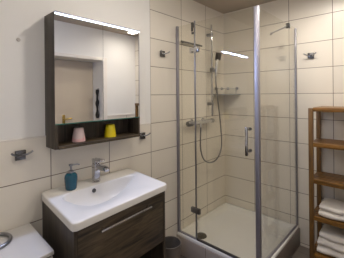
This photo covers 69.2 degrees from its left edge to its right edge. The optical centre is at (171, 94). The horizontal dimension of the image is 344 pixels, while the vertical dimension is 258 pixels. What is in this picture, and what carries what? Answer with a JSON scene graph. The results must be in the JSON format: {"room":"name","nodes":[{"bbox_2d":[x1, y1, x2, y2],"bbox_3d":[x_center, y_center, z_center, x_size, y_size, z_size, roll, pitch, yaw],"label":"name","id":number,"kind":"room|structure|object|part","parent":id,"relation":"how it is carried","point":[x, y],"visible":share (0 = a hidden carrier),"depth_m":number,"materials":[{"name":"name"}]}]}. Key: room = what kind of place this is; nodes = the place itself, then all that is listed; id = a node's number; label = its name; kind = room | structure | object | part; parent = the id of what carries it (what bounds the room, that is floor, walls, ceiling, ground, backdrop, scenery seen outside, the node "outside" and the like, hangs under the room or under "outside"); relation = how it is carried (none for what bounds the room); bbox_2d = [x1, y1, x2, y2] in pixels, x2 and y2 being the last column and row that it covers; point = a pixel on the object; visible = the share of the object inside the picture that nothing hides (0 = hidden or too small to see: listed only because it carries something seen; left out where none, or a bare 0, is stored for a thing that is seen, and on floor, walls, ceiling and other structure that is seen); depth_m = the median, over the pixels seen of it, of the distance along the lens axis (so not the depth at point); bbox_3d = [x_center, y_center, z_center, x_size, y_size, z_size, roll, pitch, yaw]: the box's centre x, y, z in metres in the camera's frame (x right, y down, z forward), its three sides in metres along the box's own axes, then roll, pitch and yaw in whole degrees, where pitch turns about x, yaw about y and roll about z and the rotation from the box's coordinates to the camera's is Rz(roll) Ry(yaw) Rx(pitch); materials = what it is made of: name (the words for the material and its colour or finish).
{"room":"bathroom","nodes":[
{"label":"bathroom","id":0,"kind":"room"},
{"bbox_2d":[0,0,224,236],"bbox_3d":[-0.475,0.268,1.956,0.120,2.525,3.400,-1,0,43],"label":"wall","id":1,"kind":"structure","parent":0,"point":[22,63],"depth_m":2.10,"materials":[{"name":"tile"}]},
{"bbox_2d":[11,150,32,160],"bbox_3d":[-0.854,0.344,1.415,0.050,0.054,0.116,-1,0,43],"label":"robe hook","id":2,"kind":"object","parent":1,"relation":"attached to","point":[20,154],"visible":1,"depth_m":1.42,"materials":[{"name":"silver metal"}]},
{"bbox_3d":[-0.867,0.344,1.427,0.015,0.054,0.054,-1,0,43],"label":"plate","id":3,"kind":"part","parent":2,"relation":"part of","materials":[{"name":"silver metal"}]},
{"bbox_2d":[0,123,150,141],"bbox_3d":[-0.853,0.255,1.463,0.015,0.006,1.963,-1,0,43],"label":"trim","id":4,"kind":"structure","parent":1,"relation":"attached to","point":[145,123],"depth_m":1.45,"materials":[{"name":"white metal"}]},
{"bbox_2d":[44,11,139,149],"bbox_3d":[-0.514,-0.085,1.727,0.158,0.808,0.639,-1,0,43],"label":"upper cabinet","id":5,"kind":"object","parent":1,"relation":"attached to","point":[92,83],"visible":1,"depth_m":1.62,"materials":[{"name":"brown wood"}]},
{"bbox_2d":[72,127,85,141],"bbox_3d":[-0.609,0.257,1.626,0.086,0.089,0.086,-1,0,43],"label":"tumbler","id":6,"kind":"object","parent":5,"relation":"in","point":[78,135],"visible":1,"depth_m":1.60,"materials":[{"name":"pink plastic"}]},
{"bbox_3d":[-0.580,-0.152,1.572,0.019,0.642,0.320,-1,0,43],"label":"mirror door","id":7,"kind":"part","parent":5,"relation":"part of","materials":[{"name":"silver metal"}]},
{"bbox_2d":[58,132,138,149],"bbox_3d":[-0.512,0.235,1.728,0.156,0.168,0.603,-1,0,43],"label":"niche shelf","id":8,"kind":"object","parent":5,"relation":"attached to","point":[64,138],"depth_m":1.66,"materials":[{"name":"brown wood"}]},
{"bbox_2d":[104,124,115,136],"bbox_3d":[-0.446,0.255,1.803,0.085,0.089,0.085,-1,0,43],"label":"tumbler","id":9,"kind":"object","parent":5,"relation":"in","point":[110,131],"visible":1,"depth_m":1.77,"materials":[{"name":"yellow plastic"}]},
{"bbox_3d":[-0.364,-0.154,1.807,0.019,0.642,0.315,-1,0,43],"label":"mirror door","id":10,"kind":"part","parent":5,"relation":"part of","materials":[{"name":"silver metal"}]},
{"bbox_2d":[140,132,150,138],"bbox_3d":[-0.235,0.344,2.089,0.050,0.054,0.116,-1,0,43],"label":"robe hook","id":11,"kind":"object","parent":1,"relation":"attached to","point":[142,135],"visible":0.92,"depth_m":2.10,"materials":[{"name":"silver metal"}]},
{"bbox_2d":[144,0,150,122],"bbox_3d":[-0.213,-0.374,2.168,0.012,1.247,0.052,-1,0,43],"label":"trim","id":12,"kind":"structure","parent":1,"relation":"attached to","point":[146,2],"depth_m":2.17,"materials":[{"name":"paint"}]},
{"bbox_2d":[160,50,169,56],"bbox_3d":[-0.074,-0.376,2.272,0.050,0.054,0.116,-1,0,43],"label":"robe hook","id":13,"kind":"object","parent":1,"relation":"attached to","point":[162,53],"visible":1,"depth_m":2.28,"materials":[{"name":"silver metal"}]},
{"bbox_2d":[181,40,201,46],"bbox_3d":[0.198,-0.528,2.580,0.035,0.018,0.350,-1,0,43],"label":"shower head","id":14,"kind":"object","parent":1,"relation":"attached to","point":[181,40],"visible":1,"depth_m":2.54,"materials":[{"name":"grey metal"}]},
{"bbox_2d":[186,118,214,126],"bbox_3d":[0.298,0.293,2.641,0.089,0.086,0.455,-1,0,43],"label":"shower mixer","id":15,"kind":"object","parent":1,"relation":"attached to","point":[191,122],"visible":0.97,"depth_m":2.60,"materials":[{"name":"silver metal"}]},
{"bbox_3d":[0.181,0.287,2.493,0.060,0.060,0.080,-1,0,43],"label":"knob","id":16,"kind":"part","parent":15,"relation":"part of","materials":[{"name":"silver metal"}]},
{"bbox_2d":[207,25,214,115],"bbox_3d":[0.440,-0.273,2.806,0.084,1.020,0.058,-1,0,43],"label":"shower rail","id":17,"kind":"object","parent":1,"relation":"attached to","point":[212,69],"visible":1,"depth_m":2.78,"materials":[{"name":"silver metal"}]},
{"bbox_2d":[200,53,221,162],"bbox_3d":[0.447,0.137,2.733,0.065,1.224,0.431,-1,0,43],"label":"shower","id":18,"kind":"object","parent":17,"relation":"attached to","point":[218,55],"visible":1,"depth_m":2.81,"materials":[{"name":"silver metal"}]},
{"bbox_3d":[0.503,-0.309,2.813,0.047,0.183,0.039,-1,0,-3],"label":"handle","id":19,"kind":"part","parent":18,"relation":"part of","materials":[{"name":"silver metal"}]},
{"bbox_3d":[0.446,-0.273,2.786,0.022,1.020,0.022,-1,0,43],"label":"rail","id":20,"kind":"part","parent":17,"relation":"part of","materials":[{"name":"silver metal"}]},
{"bbox_2d":[213,87,240,94],"bbox_3d":[0.633,-0.047,2.913,0.219,0.095,0.284,-1,0,43],"label":"corner shelf","id":21,"kind":"object","parent":1,"relation":"attached to","point":[221,88],"visible":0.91,"depth_m":2.92,"materials":[{"name":"silver glass"}]},
{"bbox_2d":[193,0,275,13],"bbox_3d":[0.404,-1.053,1.137,2.500,0.100,3.400,-1,0,43],"label":"ceiling","id":22,"kind":"structure","parent":0,"point":[222,6],"depth_m":2.76,"materials":[{"name":"paint"}]},
{"bbox_2d":[180,245,308,257],"bbox_3d":[0.428,1.572,1.137,2.500,0.100,3.400,-1,0,43],"label":"floor","id":23,"kind":"structure","parent":0,"point":[301,252],"depth_m":2.38,"materials":[{"name":"tile"}]},
{"bbox_2d":[0,223,53,257],"bbox_3d":[-0.822,1.132,1.176,0.406,0.802,0.412,-1,0,43],"label":"laundry hamper","id":24,"kind":"object","parent":23,"relation":"on","point":[23,241],"visible":1,"depth_m":1.25,"materials":[{"name":"white paint"}]},
{"bbox_3d":[-0.900,0.740,1.252,0.174,0.018,0.168,-1,0,43],"label":"ring handle","id":25,"kind":"part","parent":24,"relation":"part of","materials":[{"name":"silver metal"}]},
{"bbox_2d":[42,191,164,257],"bbox_3d":[-0.391,1.076,1.560,0.527,0.906,0.684,-1,0,43],"label":"vanity cabinet","id":26,"kind":"object","parent":23,"relation":"on","point":[138,230],"visible":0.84,"depth_m":1.38,"materials":[{"name":"brown wood"}]},
{"bbox_3d":[-0.611,1.078,1.340,0.018,0.906,0.503,-1,0,-42],"label":"panel","id":27,"kind":"part","parent":26,"relation":"part of","materials":[{"name":"brown wood"}]},
{"bbox_2d":[41,168,166,231],"bbox_3d":[-0.398,0.646,1.560,0.521,0.124,0.704,-1,0,43],"label":"washbasin","id":28,"kind":"object","parent":26,"relation":"in","point":[90,203],"visible":0.96,"depth_m":1.50,"materials":[{"name":"white ceramic"}]},
{"bbox_2d":[64,163,79,190],"bbox_3d":[-0.627,0.507,1.551,0.078,0.156,0.077,-1,0,14],"label":"soap dispenser","id":29,"kind":"object","parent":28,"relation":"on","point":[70,179],"visible":1,"depth_m":1.52,"materials":[{"name":"teal plastic"}]},
{"bbox_2d":[64,172,77,190],"bbox_3d":[-0.628,0.533,1.551,0.077,0.104,0.077,-1,0,43],"label":"bottle","id":30,"kind":"object","parent":29,"relation":"attached to","point":[70,179],"depth_m":1.52,"materials":[{"name":"teal plastic"}]},
{"bbox_2d":[92,158,108,182],"bbox_3d":[-0.476,0.504,1.655,0.164,0.159,0.058,-1,0,43],"label":"faucet","id":31,"kind":"object","parent":28,"relation":"on","point":[96,166],"visible":1,"depth_m":1.67,"materials":[{"name":"silver metal"}]},
{"bbox_3d":[-0.493,0.444,1.669,0.107,0.039,0.040,-1,0,43],"label":"lever","id":32,"kind":"part","parent":31,"relation":"part of","materials":[{"name":"silver metal"}]},
{"bbox_3d":[-0.469,0.479,1.650,0.146,0.034,0.034,-1,0,43],"label":"spout","id":33,"kind":"part","parent":31,"relation":"part of","materials":[{"name":"silver metal"}]},
{"bbox_3d":[-0.254,0.791,1.401,0.018,0.325,0.600,-1,0,39],"label":"drawer","id":34,"kind":"part","parent":26,"relation":"part of","materials":[{"name":"brown wood"}]},
{"bbox_3d":[-0.244,0.673,1.374,0.034,0.011,0.357,-1,0,39],"label":"drawer handle","id":35,"kind":"part","parent":26,"relation":"part of","materials":[{"name":"silver metal"}]},
{"bbox_3d":[-0.204,1.074,1.808,0.018,0.906,0.471,-1,0,-42],"label":"panel","id":36,"kind":"part","parent":26,"relation":"part of","materials":[{"name":"brown wood"}]},
{"bbox_2d":[165,236,180,257],"bbox_3d":[-0.014,1.375,2.078,0.182,0.300,0.182,-1,0,43],"label":"waste bin","id":37,"kind":"object","parent":23,"relation":"on","point":[172,243],"visible":0.7,"depth_m":2.06,"materials":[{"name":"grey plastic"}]},
{"bbox_2d":[177,202,298,257],"bbox_3d":[0.665,1.357,2.473,0.842,0.064,0.905,-1,0,43],"label":"shower tray","id":38,"kind":"object","parent":23,"relation":"on","point":[231,228],"visible":0.93,"depth_m":2.49,"materials":[{"name":"white ceramic"}]},
{"bbox_2d":[176,5,297,257],"bbox_3d":[0.644,0.320,2.462,0.840,2.010,0.939,-1,0,43],"label":"shower enclosure","id":39,"kind":"object","parent":38,"relation":"on","point":[194,49],"visible":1,"depth_m":2.25,"materials":[{"name":"silver glass"}]},
{"bbox_3d":[0.580,0.356,1.918,0.020,0.220,0.051,-1,0,43],"label":"door handle","id":40,"kind":"part","parent":39,"relation":"part of","materials":[{"name":"silver metal"}]},
{"bbox_3d":[0.651,0.326,1.893,0.034,1.997,0.034,-1,0,43],"label":"corner post","id":41,"kind":"part","parent":39,"relation":"part of","materials":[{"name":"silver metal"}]},
{"bbox_2d":[177,228,299,257],"bbox_3d":[0.668,1.433,2.466,0.855,0.172,0.914,-1,0,43],"label":"plinth","id":42,"kind":"object","parent":23,"relation":"on","point":[189,249],"visible":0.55,"depth_m":2.29,"materials":[{"name":"tile"}]},
{"bbox_2d":[308,106,343,257],"bbox_3d":[1.514,0.808,2.079,0.603,1.406,0.310,-1,0,43],"label":"wooden shelf","id":43,"kind":"object","parent":23,"relation":"on","point":[320,178],"visible":0.91,"depth_m":2.16,"materials":[{"name":"brown wood"}]},
{"bbox_3d":[1.215,0.814,2.172,0.036,1.399,0.034,-1,0,43],"label":"post","id":44,"kind":"part","parent":43,"relation":"part of","materials":[{"name":"brown wood"}]},
{"bbox_3d":[1.400,0.813,2.373,0.036,1.399,0.032,-1,0,43],"label":"post","id":45,"kind":"part","parent":43,"relation":"part of","materials":[{"name":"brown wood"}]},
{"bbox_2d":[317,244,343,257],"bbox_3d":[1.492,1.330,2.099,0.432,0.063,0.257,-1,0,43],"label":"folded towel","id":46,"kind":"object","parent":43,"relation":"on","point":[320,248],"visible":0.44,"depth_m":2.10,"materials":[{"name":"white fabric"}]},
{"bbox_2d":[317,236,343,252],"bbox_3d":[1.486,1.267,2.098,0.418,0.063,0.245,-1,0,43],"label":"folded towel","id":47,"kind":"object","parent":46,"relation":"on","point":[337,247],"visible":0.49,"depth_m":2.09,"materials":[{"name":"white fabric"}]},
{"bbox_2d":[319,224,343,244],"bbox_3d":[1.488,1.208,2.100,0.397,0.056,0.227,-1,0,43],"label":"folded towel","id":48,"kind":"object","parent":47,"relation":"on","point":[331,233],"visible":0.98,"depth_m":2.13,"materials":[{"name":"white fabric"}]},
{"bbox_2d":[318,209,343,221],"bbox_3d":[1.489,1.013,2.088,0.417,0.053,0.255,-1,0,43],"label":"folded towel","id":49,"kind":"object","parent":43,"relation":"on","point":[321,212],"visible":0.41,"depth_m":2.08,"materials":[{"name":"white fabric"}]},
{"bbox_2d":[319,198,343,214],"bbox_3d":[1.487,0.961,2.090,0.402,0.051,0.244,-1,0,43],"label":"folded towel","id":50,"kind":"object","parent":49,"relation":"on","point":[331,205],"visible":1,"depth_m":2.12,"materials":[{"name":"white fabric"}]},
{"bbox_2d":[224,0,343,247],"bbox_3d":[1.539,0.249,2.360,2.500,2.525,0.120,-1,0,43],"label":"wall","id":51,"kind":"structure","parent":0,"point":[319,24],"depth_m":2.62,"materials":[{"name":"tile"}]},
{"bbox_2d":[304,52,315,58],"bbox_3d":[1.341,-0.382,2.419,0.116,0.054,0.050,-1,0,43],"label":"robe hook","id":52,"kind":"object","parent":51,"relation":"attached to","point":[310,55],"visible":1,"depth_m":2.43,"materials":[{"name":"silver metal"}]}
]}

